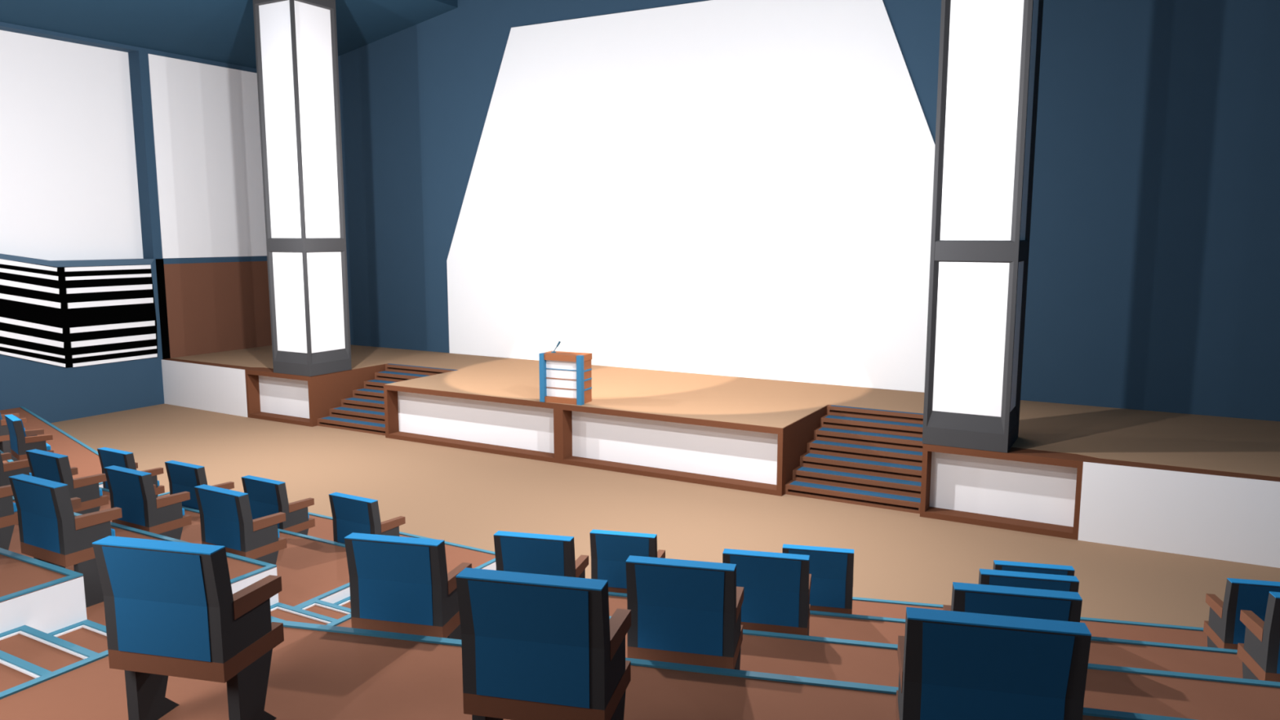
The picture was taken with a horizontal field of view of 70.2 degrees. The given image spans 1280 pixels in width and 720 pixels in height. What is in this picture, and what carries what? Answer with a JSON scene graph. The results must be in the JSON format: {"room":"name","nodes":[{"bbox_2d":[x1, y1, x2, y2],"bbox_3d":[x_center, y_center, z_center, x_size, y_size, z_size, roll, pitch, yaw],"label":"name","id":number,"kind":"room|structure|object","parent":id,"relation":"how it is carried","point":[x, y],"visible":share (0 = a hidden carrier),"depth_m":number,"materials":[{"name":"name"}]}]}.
{"room":"assembly chamber","nodes":[
{"label":"assembly chamber","id":0,"kind":"room"},
{"bbox_2d":[0,22,266,422],"bbox_3d":[-15.544,-4.005,15.354,0.500,12.000,23.477,4,9,29],"label":"wall","id":1,"kind":"structure","parent":0,"point":[55,393],"depth_m":21.38,"materials":[{"name":"blue paint"}]},
{"bbox_2d":[0,30,143,261],"bbox_3d":[-14.315,-4.314,17.873,0.030,4.830,9.105,4,9,29],"label":"wall panel","id":2,"kind":"object","parent":1,"relation":"attached to","point":[68,182],"visible":1,"depth_m":20.40,"materials":[{"name":"white paint"}]},
{"bbox_2d":[0,253,157,368],"bbox_3d":[-12.992,-1.173,19.747,0.050,2.856,5.290,4,9,29],"label":"slatted screen","id":3,"kind":"object","parent":1,"relation":"attached to","point":[64,314],"visible":1,"depth_m":20.41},
{"bbox_2d":[155,258,170,359],"bbox_3d":[-11.635,-1.240,22.213,0.014,2.440,0.193,4,9,29],"label":"wall strip","id":4,"kind":"object","parent":1,"relation":"attached to","point":[159,262],"visible":1,"depth_m":22.20,"materials":[{"name":"black"}]},
{"bbox_2d":[147,53,266,258],"bbox_3d":[-10.576,-5.091,23.580,0.012,4.795,4.142,4,9,29],"label":"wall panel","id":5,"kind":"object","parent":1,"relation":"attached to","point":[206,117],"visible":0.64,"depth_m":22.96,"materials":[{"name":"white paint"}]},
{"bbox_2d":[164,261,271,358],"bbox_3d":[-10.573,-1.434,24.090,0.012,2.310,4.132,4,9,29],"label":"wall panel","id":6,"kind":"object","parent":1,"relation":"attached to","point":[221,306],"visible":0.64,"depth_m":23.49,"materials":[{"name":"brown wood"}]},
{"bbox_2d":[0,0,457,68],"bbox_3d":[-5.045,-7.385,8.916,23.600,3.540,23.477,4,9,29],"label":"ceiling","id":7,"kind":"structure","parent":0,"point":[223,31],"depth_m":20.57,"materials":[{"name":"blue paint"}]},
{"bbox_2d":[50,403,1279,627],"bbox_3d":[-5.045,2.848,10.332,24.600,0.200,24.077,4,9,29],"label":"floor","id":8,"kind":"structure","parent":0,"point":[456,495],"depth_m":13.71,"materials":[{"name":"beige wood"}]},
{"bbox_2d":[0,449,13,462],"bbox_3d":[-11.672,1.672,14.769,1.526,0.912,8.334,-8,11,-44],"label":"tier","id":9,"kind":"object","parent":8,"relation":"on","point":[1,451],"visible":0.02,"depth_m":13.08,"materials":[{"name":"brown carpet"}]},
{"bbox_2d":[0,547,87,633],"bbox_3d":[-8.585,2.712,3.968,5.840,1.812,8.950,4,9,29],"label":"tier","id":10,"kind":"object","parent":8,"relation":"on","point":[44,597],"visible":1,"depth_m":6.17,"materials":[{"name":"brown carpet"}]},
{"bbox_2d":[0,406,102,487],"bbox_3d":[-10.901,1.708,16.154,1.526,0.462,8.334,-8,11,-44],"label":"tier","id":11,"kind":"object","parent":8,"relation":"on","point":[82,456],"visible":0.31,"depth_m":15.98,"materials":[{"name":"brown carpet"}]},
{"bbox_2d":[0,413,26,461],"bbox_3d":[-10.475,1.150,15.053,0.480,0.968,0.614,-8,11,-44],"label":"chair","id":12,"kind":"object","parent":11,"relation":"on","point":[5,446],"visible":0.44,"depth_m":14.81,"materials":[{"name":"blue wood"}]},
{"bbox_2d":[4,414,53,472],"bbox_3d":[-9.247,1.322,13.811,0.480,0.968,0.614,-8,11,-44],"label":"chair","id":13,"kind":"object","parent":11,"relation":"on","point":[21,440],"visible":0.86,"depth_m":13.58,"materials":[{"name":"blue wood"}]},
{"bbox_2d":[14,415,26,436],"bbox_3d":[-9.326,1.116,13.704,0.062,0.505,0.470,-8,11,-44],"label":"cushion","id":14,"kind":"object","parent":13,"relation":"on","point":[16,418],"depth_m":13.53,"materials":[{"name":"blue fabric"}]},
{"bbox_2d":[45,442,51,450],"bbox_3d":[-9.207,1.323,13.850,0.330,0.075,0.480,-8,11,-44],"label":"seat cushion","id":15,"kind":"object","parent":13,"relation":"on","point":[48,447],"depth_m":13.78,"materials":[{"name":"blue fabric"}]},
{"bbox_2d":[8,496,278,626],"bbox_3d":[-6.003,2.307,8.539,5.840,1.362,1.570,4,9,29],"label":"tier","id":16,"kind":"object","parent":8,"relation":"on","point":[244,571],"visible":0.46,"depth_m":7.71,"materials":[{"name":"brown carpet"}]},
{"bbox_2d":[0,484,18,550],"bbox_3d":[-5.615,1.260,7.692,0.614,0.968,0.480,4,9,29],"label":"chair","id":17,"kind":"object","parent":16,"relation":"on","point":[8,509],"visible":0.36,"depth_m":7.63,"materials":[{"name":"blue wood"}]},
{"bbox_2d":[13,502,17,511],"bbox_3d":[-5.588,1.260,7.740,0.480,0.075,0.330,4,9,29],"label":"seat cushion","id":18,"kind":"object","parent":17,"relation":"on","point":[14,504],"depth_m":7.74,"materials":[{"name":"blue fabric"}]},
{"bbox_2d":[8,473,122,607],"bbox_3d":[-4.395,1.355,7.011,0.614,0.968,0.480,4,9,29],"label":"chair","id":19,"kind":"object","parent":16,"relation":"on","point":[50,531],"visible":0.88,"depth_m":6.81,"materials":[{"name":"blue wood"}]},
{"bbox_2d":[111,528,115,536],"bbox_3d":[-4.368,1.355,7.059,0.480,0.075,0.330,4,9,29],"label":"seat cushion","id":20,"kind":"object","parent":19,"relation":"on","point":[113,531],"depth_m":7.07,"materials":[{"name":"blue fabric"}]},
{"bbox_2d":[0,595,351,692],"bbox_3d":[-4.319,2.667,4.264,1.300,1.820,13.660,4,9,29],"label":"stairs","id":21,"kind":"structure","parent":8,"relation":"on","point":[27,653],"depth_m":5.79,"materials":[{"name":"brown carpet"}]},
{"bbox_2d":[98,487,350,607],"bbox_3d":[-5.233,2.343,9.924,5.840,0.912,1.570,4,9,29],"label":"tier","id":22,"kind":"object","parent":8,"relation":"on","point":[310,568],"visible":0.07,"depth_m":8.96,"materials":[{"name":"brown carpet"}]},
{"bbox_2d":[0,452,31,496],"bbox_3d":[-7.298,1.339,10.404,0.614,0.968,0.480,4,9,29],"label":"chair","id":23,"kind":"object","parent":22,"relation":"on","point":[7,469],"visible":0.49,"depth_m":10.23,"materials":[{"name":"brown wood"}]},
{"bbox_2d":[26,448,108,514],"bbox_3d":[-6.104,1.432,9.738,0.614,0.968,0.480,4,9,29],"label":"chair","id":24,"kind":"object","parent":22,"relation":"on","point":[51,466],"visible":0.55,"depth_m":9.55,"materials":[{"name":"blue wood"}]},
{"bbox_2d":[103,465,191,539],"bbox_3d":[-4.876,1.526,9.052,0.614,0.968,0.480,4,9,29],"label":"chair","id":25,"kind":"object","parent":22,"relation":"on","point":[131,491],"visible":0.85,"depth_m":8.85,"materials":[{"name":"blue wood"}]},
{"bbox_2d":[194,484,287,564],"bbox_3d":[-3.656,1.621,8.372,0.614,0.968,0.480,4,9,29],"label":"chair","id":26,"kind":"object","parent":22,"relation":"on","point":[226,520],"visible":0.86,"depth_m":8.17,"materials":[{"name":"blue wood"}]},
{"bbox_2d":[157,491,496,573],"bbox_3d":[-4.463,2.378,11.310,5.840,0.462,1.570,4,9,29],"label":"tier","id":27,"kind":"object","parent":8,"relation":"on","point":[456,554],"visible":0.09,"depth_m":10.70,"materials":[{"name":"brown carpet"}]},
{"bbox_2d":[97,447,164,497],"bbox_3d":[-6.559,1.605,11.764,0.614,0.968,0.480,4,9,29],"label":"chair","id":28,"kind":"object","parent":27,"relation":"on","point":[108,457],"visible":0.23,"depth_m":11.58,"materials":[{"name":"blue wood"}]},
{"bbox_2d":[164,460,234,510],"bbox_3d":[-5.340,1.700,11.084,0.614,0.968,0.480,4,9,29],"label":"chair","id":29,"kind":"object","parent":27,"relation":"on","point":[183,477],"visible":0.28,"depth_m":10.85,"materials":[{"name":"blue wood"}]},
{"bbox_2d":[241,475,315,535],"bbox_3d":[-4.120,1.794,10.403,0.614,0.968,0.480,4,9,29],"label":"chair","id":30,"kind":"object","parent":27,"relation":"on","point":[266,496],"visible":0.71,"depth_m":10.20,"materials":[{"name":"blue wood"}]},
{"bbox_2d":[328,492,405,543],"bbox_3d":[-2.900,1.888,9.723,0.614,0.968,0.480,4,9,29],"label":"chair","id":31,"kind":"object","parent":27,"relation":"on","point":[350,513],"visible":0.48,"depth_m":9.51,"materials":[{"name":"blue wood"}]},
{"bbox_2d":[317,363,457,435],"bbox_3d":[-5.550,0.827,20.184,2.155,1.102,2.190,4,9,29],"label":"stairs","id":32,"kind":"structure","parent":8,"relation":"on","point":[364,412],"depth_m":20.14,"materials":[{"name":"brown wood"}]},
{"bbox_2d":[0,618,1196,719],"bbox_3d":[-1.066,3.120,1.024,7.580,1.812,11.152,4,9,29],"label":"tier","id":33,"kind":"object","parent":8,"relation":"on","point":[318,672],"visible":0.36,"depth_m":4.70,"materials":[{"name":"brown carpet"}]},
{"bbox_2d":[92,535,284,719],"bbox_3d":[-2.101,1.275,4.302,0.614,0.968,0.480,2,8,13],"label":"chair","id":34,"kind":"object","parent":33,"relation":"on","point":[171,608],"visible":1,"depth_m":4.10,"materials":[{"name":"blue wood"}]},
{"bbox_2d":[455,567,631,719],"bbox_3d":[-0.393,1.330,3.904,0.614,0.968,0.480,2,8,13],"label":"chair","id":35,"kind":"object","parent":33,"relation":"on","point":[535,646],"visible":1,"depth_m":3.68,"materials":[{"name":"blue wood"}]},
{"bbox_2d":[895,606,1091,719],"bbox_3d":[1.315,1.385,3.506,0.614,0.968,0.480,2,8,13],"label":"chair","id":36,"kind":"object","parent":33,"relation":"on","point":[953,665],"visible":1,"depth_m":3.26,"materials":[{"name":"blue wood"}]},
{"bbox_2d":[161,344,1279,568],"bbox_3d":[-0.383,1.067,18.439,23.600,1.104,4.481,4,9,29],"label":"stage","id":37,"kind":"object","parent":8,"relation":"on","point":[1208,486],"visible":0.94,"depth_m":15.34,"materials":[{"name":"brown wood"}]},
{"bbox_2d":[253,0,351,376],"bbox_3d":[-7.307,-3.882,19.775,1.165,8.336,1.165,4,9,29],"label":"pillar","id":38,"kind":"structure","parent":37,"relation":"on","point":[296,51],"depth_m":19.45,"materials":[{"name":"grey metal"}]},
{"bbox_2d":[538,351,591,404],"bbox_3d":[-1.347,0.319,16.585,0.860,0.888,0.442,4,9,24],"label":"lectern","id":39,"kind":"object","parent":37,"relation":"on","point":[565,377],"visible":1,"depth_m":16.46,"materials":[{"name":"brown wood"}]},
{"bbox_2d":[551,341,560,352],"bbox_3d":[-1.534,-0.241,16.616,0.201,0.216,0.100,4,9,24],"label":"microphone","id":40,"kind":"object","parent":39,"relation":"on","point":[559,342],"visible":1,"depth_m":16.61,"materials":[{"name":"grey metal"}]},
{"bbox_2d":[546,386,576,390],"bbox_3d":[-1.405,0.516,16.484,0.670,0.014,0.016,4,9,24],"label":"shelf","id":41,"kind":"object","parent":39,"relation":"attached to","point":[547,388],"depth_m":16.50,"materials":[{"name":"brown wood"}]},
{"bbox_2d":[546,377,576,380],"bbox_3d":[-1.405,0.343,16.460,0.670,0.014,0.016,4,9,24],"label":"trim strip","id":42,"kind":"object","parent":39,"relation":"attached to","point":[547,378],"depth_m":16.47,"materials":[{"name":"brown wood"}]},
{"bbox_2d":[546,368,576,371],"bbox_3d":[-1.405,0.174,16.437,0.670,0.014,0.016,4,9,24],"label":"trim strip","id":43,"kind":"object","parent":39,"relation":"attached to","point":[547,369],"depth_m":16.45,"materials":[{"name":"blue paint"}]},
{"bbox_2d":[922,0,1043,453],"bbox_3d":[4.917,-2.939,12.955,1.165,8.336,1.165,4,9,29],"label":"pillar","id":44,"kind":"structure","parent":37,"relation":"on","point":[989,53],"depth_m":12.65,"materials":[{"name":"grey metal"}]},
{"bbox_2d":[325,613,1279,719],"bbox_3d":[1.516,2.715,5.595,8.334,1.362,1.526,2,8,13],"label":"tier","id":45,"kind":"object","parent":8,"relation":"on","point":[1108,687],"visible":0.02,"depth_m":5.75,"materials":[{"name":"brown carpet"}]},
{"bbox_2d":[344,532,471,639],"bbox_3d":[-1.438,1.532,5.732,0.614,0.968,0.480,2,8,13],"label":"chair","id":46,"kind":"object","parent":45,"relation":"on","point":[401,584],"visible":0.79,"depth_m":5.50,"materials":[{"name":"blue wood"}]},
{"bbox_2d":[625,555,743,670],"bbox_3d":[0.271,1.587,5.335,0.614,0.968,0.480,2,8,13],"label":"chair","id":47,"kind":"object","parent":45,"relation":"on","point":[683,611],"visible":0.94,"depth_m":5.10,"materials":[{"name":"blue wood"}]},
{"bbox_2d":[942,582,1082,622],"bbox_3d":[1.979,1.642,4.937,0.614,0.968,0.480,2,8,13],"label":"chair","id":48,"kind":"object","parent":45,"relation":"on","point":[1055,605],"visible":0.1,"depth_m":4.67,"materials":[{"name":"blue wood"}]},
{"bbox_2d":[784,404,923,513],"bbox_3d":[3.800,1.549,14.967,2.155,1.102,2.190,4,9,29],"label":"stairs","id":49,"kind":"structure","parent":8,"relation":"on","point":[865,459],"depth_m":14.84,"materials":[{"name":"brown wood"}]},
{"bbox_2d":[608,591,1243,678],"bbox_3d":[2.286,2.750,6.980,8.334,0.912,1.526,2,8,13],"label":"tier","id":50,"kind":"object","parent":8,"relation":"on","point":[1197,660],"visible":0.02,"depth_m":7.19,"materials":[{"name":"brown carpet"}]},
{"bbox_2d":[493,530,588,577],"bbox_3d":[-0.764,1.788,7.160,0.614,0.968,0.480,2,8,13],"label":"chair","id":51,"kind":"object","parent":50,"relation":"on","point":[515,552],"visible":0.3,"depth_m":6.91,"materials":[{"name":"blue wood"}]},
{"bbox_2d":[722,548,811,635],"bbox_3d":[0.944,1.843,6.763,0.614,0.968,0.480,2,8,13],"label":"chair","id":52,"kind":"object","parent":50,"relation":"on","point":[776,586],"visible":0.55,"depth_m":6.52,"materials":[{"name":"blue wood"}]},
{"bbox_2d":[977,568,1079,592],"bbox_3d":[2.653,1.898,6.365,0.614,0.968,0.480,2,8,13],"label":"chair","id":53,"kind":"object","parent":50,"relation":"on","point":[986,576],"visible":0.07,"depth_m":6.09,"materials":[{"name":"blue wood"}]},
{"bbox_2d":[1236,591,1279,682],"bbox_3d":[4.361,1.953,5.967,0.614,0.968,0.480,2,8,13],"label":"chair","id":54,"kind":"object","parent":50,"relation":"on","point":[1260,652],"visible":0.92,"depth_m":5.89,"materials":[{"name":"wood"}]},
{"bbox_2d":[852,596,1207,647],"bbox_3d":[3.057,2.785,8.366,8.334,0.462,1.526,2,8,13],"label":"tier","id":55,"kind":"object","parent":8,"relation":"on","point":[1102,628],"visible":0.02,"depth_m":8.61,"materials":[{"name":"brown carpet"}]},
{"bbox_2d":[590,529,665,593],"bbox_3d":[-0.110,2.044,8.593,0.614,0.968,0.480,2,8,13],"label":"chair","id":56,"kind":"object","parent":55,"relation":"on","point":[610,549],"visible":0.41,"depth_m":8.37,"materials":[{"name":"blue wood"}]},
{"bbox_2d":[782,543,853,613],"bbox_3d":[1.598,2.099,8.195,0.614,0.968,0.480,2,8,13],"label":"chair","id":57,"kind":"object","parent":55,"relation":"on","point":[831,569],"visible":0.62,"depth_m":7.94,"materials":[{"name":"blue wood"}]},
{"bbox_2d":[992,560,1075,576],"bbox_3d":[3.307,2.154,7.798,0.614,0.968,0.480,2,8,13],"label":"chair","id":58,"kind":"object","parent":55,"relation":"on","point":[1051,569],"visible":0.09,"depth_m":7.53,"materials":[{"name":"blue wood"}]},
{"bbox_2d":[1203,577,1279,649],"bbox_3d":[5.015,2.209,7.400,0.614,0.968,0.480,2,8,13],"label":"chair","id":59,"kind":"object","parent":55,"relation":"on","point":[1224,628],"visible":0.64,"depth_m":7.24,"materials":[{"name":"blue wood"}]},
{"bbox_2d":[337,0,1279,421],"bbox_3d":[0.790,-4.615,19.756,24.600,12.000,0.300,4,9,29],"label":"wall","id":60,"kind":"structure","parent":0,"point":[1153,281],"depth_m":15.77,"materials":[{"name":"blue paint"}]},
{"bbox_2d":[446,0,935,392],"bbox_3d":[0.707,-3.612,19.745,12.840,7.804,0.031,4,9,29],"label":"projection screen","id":61,"kind":"object","parent":60,"relation":"attached to","point":[726,188],"visible":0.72,"depth_m":19.30,"materials":[{"name":"fabric"}]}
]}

